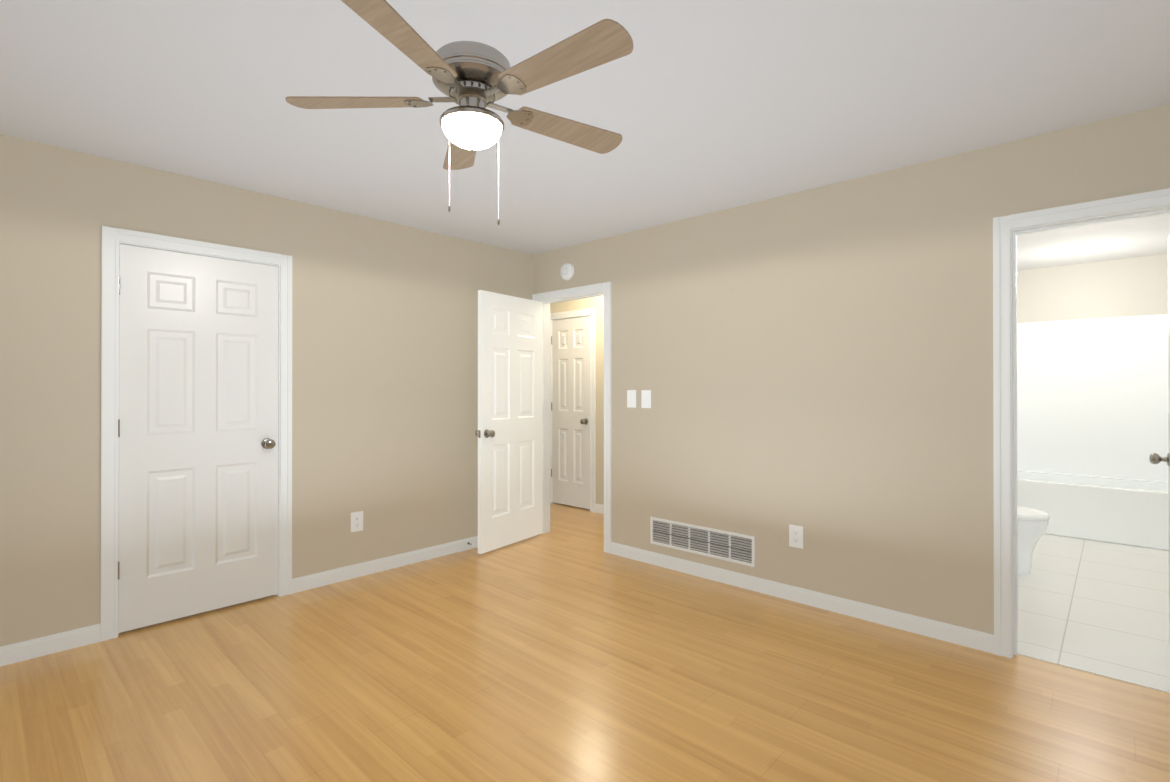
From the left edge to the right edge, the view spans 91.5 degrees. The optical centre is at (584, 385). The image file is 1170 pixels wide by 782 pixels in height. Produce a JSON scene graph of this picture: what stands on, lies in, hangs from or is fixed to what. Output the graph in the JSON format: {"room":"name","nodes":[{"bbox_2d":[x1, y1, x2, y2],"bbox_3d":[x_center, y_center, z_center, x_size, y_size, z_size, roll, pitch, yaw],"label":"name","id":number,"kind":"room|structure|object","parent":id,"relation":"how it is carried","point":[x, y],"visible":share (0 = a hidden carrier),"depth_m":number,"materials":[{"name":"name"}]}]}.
{"room":"empty bedroom","nodes":[
{"label":"empty bedroom","id":0,"kind":"room"},
{"bbox_2d":[0,134,532,646],"bbox_3d":[-2.061,0.067,3.413,0.120,2.460,4.570,0,0,43],"label":"wall","id":1,"kind":"structure","parent":0,"point":[384,374],"depth_m":3.59,"materials":[{"name":"paint"}]},
{"bbox_2d":[100,226,291,641],"bbox_3d":[-2.193,0.270,3.271,0.120,2.055,0.810,0,0,43],"label":"door frame","id":2,"kind":"structure","parent":1,"relation":"attached to","point":[130,244],"depth_m":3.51,"materials":[{"name":"white wood"}]},
{"bbox_2d":[118,244,277,632],"bbox_3d":[-2.168,0.274,3.240,0.177,2.015,0.776,0,0,43],"label":"closet door","id":3,"kind":"structure","parent":1,"relation":"in","point":[198,433],"depth_m":3.19,"materials":[{"name":"painted wood"},{"name":"brushed nickel"}]},
{"bbox_2d":[0,536,477,666],"bbox_3d":[-1.971,1.253,3.408,0.013,0.088,4.450,0,0,43],"label":"baseboard","id":4,"kind":"structure","parent":1,"relation":"attached to","point":[42,646],"depth_m":3.63,"materials":[{"name":"white wood"}]},
{"bbox_2d":[351,511,362,531],"bbox_3d":[-1.547,0.924,3.868,0.007,0.132,0.086,0,0,43],"label":"electrical outlet","id":5,"kind":"object","parent":1,"relation":"attached to","point":[356,521],"visible":1,"depth_m":3.86,"materials":[{"name":"white plastic"}]},
{"bbox_2d":[550,296,603,504],"bbox_3d":[0.725,0.075,5.758,4.490,2.460,0.660,0,0,43],"label":"wall","id":6,"kind":"structure","parent":0,"point":[597,302],"depth_m":5.85,"materials":[{"name":"beige paint"}]},
{"bbox_2d":[551,316,589,508],"bbox_3d":[-0.144,0.284,6.146,0.586,2.015,0.177,0,0,43],"label":"hall door","id":7,"kind":"structure","parent":6,"relation":"in","point":[570,409],"depth_m":6.12,"materials":[{"name":"white wood"}]},
{"bbox_2d":[550,308,595,511],"bbox_3d":[-0.120,0.254,6.165,0.722,2.106,0.138,0,0,43],"label":"door frame","id":8,"kind":"structure","parent":6,"relation":"attached to","point":[591,312],"depth_m":5.91,"materials":[{"name":"white wood"}]},
{"bbox_2d":[595,504,603,513],"bbox_3d":[1.121,1.259,4.924,2.779,0.088,0.013,0,0,43],"label":"baseboard","id":9,"kind":"structure","parent":6,"relation":"attached to","point":[599,508],"depth_m":5.81,"materials":[{"name":"white"}]},
{"bbox_2d":[0,503,1169,781],"bbox_3d":[0.275,1.347,3.895,6.370,0.104,8.470,0,0,43],"label":"floor","id":10,"kind":"structure","parent":0,"point":[566,649],"depth_m":2.46,"materials":[{"name":"brown wood"}]},
{"bbox_2d":[1017,506,1049,574],"bbox_3d":[2.887,0.913,4.092,0.701,0.765,0.420,0,0,43],"label":"toilet","id":11,"kind":"object","parent":10,"relation":"on","point":[1032,524],"visible":0.23,"depth_m":3.85,"materials":[{"name":"white ceramic"}]},
{"bbox_2d":[1017,314,1168,550],"bbox_3d":[4.456,0.336,5.086,1.632,1.926,0.780,0,0,43],"label":"bathtub","id":12,"kind":"object","parent":10,"relation":"on","point":[1092,415],"visible":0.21,"depth_m":5.21,"materials":[{"name":"white plastic"}]},
{"bbox_2d":[0,0,1169,270],"bbox_3d":[0.275,-1.211,3.904,6.370,0.100,8.470,0,0,43],"label":"ceiling","id":13,"kind":"structure","parent":0,"point":[704,106],"depth_m":2.30,"materials":[{"name":"white paint"}]},
{"bbox_2d":[285,0,633,225],"bbox_3d":[-0.367,-0.875,2.035,1.247,0.585,1.265,0,0,43],"label":"ceiling fan","id":14,"kind":"object","parent":13,"relation":"hanging from","point":[473,80],"visible":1,"depth_m":1.95,"materials":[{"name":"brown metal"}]},
{"bbox_2d":[533,104,1169,634],"bbox_3d":[0.545,0.070,4.188,6.370,2.460,0.120,0,0,43],"label":"wall","id":15,"kind":"structure","parent":0,"point":[815,364],"depth_m":3.25,"materials":[{"name":"paint"}]},
{"bbox_2d":[475,290,542,553],"bbox_3d":[-0.593,0.279,4.672,0.177,2.015,0.766,0,0,34],"label":"entry door","id":16,"kind":"structure","parent":15,"relation":"in","point":[509,433],"depth_m":4.62,"materials":[{"name":"painted wood"},{"name":"brushed nickel"}]},
{"bbox_2d":[560,263,573,279],"bbox_3d":[-0.155,-0.948,4.739,0.144,0.144,0.035,0,0,43],"label":"smoke detector","id":17,"kind":"object","parent":15,"relation":"attached to","point":[567,271],"visible":1,"depth_m":4.72,"materials":[{"name":"white plastic"}]},
{"bbox_2d":[532,282,610,553],"bbox_3d":[-0.083,0.249,4.776,0.902,2.106,0.160,0,0,43],"label":"door frame","id":18,"kind":"structure","parent":15,"relation":"attached to","point":[605,288],"depth_m":4.64,"materials":[{"name":"white wood"}]},
{"bbox_2d":[627,390,635,407],"bbox_3d":[0.348,0.100,4.281,0.086,0.132,0.012,0,0,43],"label":"switch plate","id":19,"kind":"object","parent":15,"relation":"attached to","point":[631,398],"visible":1,"depth_m":4.28,"materials":[{"name":"white plastic"}]},
{"bbox_2d":[641,390,650,407],"bbox_3d":[0.448,0.100,4.189,0.086,0.132,0.012,0,0,43],"label":"switch plate","id":20,"kind":"object","parent":15,"relation":"attached to","point":[645,398],"visible":1,"depth_m":4.19,"materials":[{"name":"white plastic"}]},
{"bbox_2d":[650,517,754,566],"bbox_3d":[0.776,1.054,3.881,0.813,0.194,0.014,0,0,43],"label":"air vent","id":21,"kind":"object","parent":15,"relation":"in","point":[733,547],"visible":1,"depth_m":3.85,"materials":[{"name":"white metal"}]},
{"bbox_2d":[789,524,802,548],"bbox_3d":[1.268,0.907,3.423,0.086,0.132,0.007,0,0,43],"label":"electrical outlet","id":22,"kind":"object","parent":15,"relation":"attached to","point":[795,536],"visible":1,"depth_m":3.42,"materials":[{"name":"white plastic"}]},
{"bbox_2d":[610,542,993,653],"bbox_3d":[1.470,1.253,3.229,3.474,0.088,0.013,0,0,43],"label":"baseboard","id":23,"kind":"structure","parent":15,"relation":"attached to","point":[966,637],"depth_m":3.30,"materials":[{"name":"white wood"}]},
{"bbox_2d":[993,188,1169,657],"bbox_3d":[2.290,0.241,2.548,0.742,2.106,0.142,0,0,43],"label":"door frame","id":24,"kind":"structure","parent":15,"relation":"attached to","point":[1003,226],"depth_m":2.72,"materials":[{"name":"white wood"}]},
{"bbox_2d":[1149,235,1169,642],"bbox_3d":[2.738,0.272,2.624,0.177,2.015,0.596,0,0,42],"label":"bathroom door","id":25,"kind":"structure","parent":15,"relation":"in","point":[1155,458],"depth_m":2.82,"materials":[{"name":"painted wood"},{"name":"metal"}]},
{"bbox_2d":[1017,254,1167,322],"bbox_3d":[4.809,0.074,5.378,1.760,2.460,0.120,0,0,43],"label":"wall","id":26,"kind":"structure","parent":0,"point":[1135,286],"depth_m":5.33,"materials":[{"name":"beige paint"}]}
]}

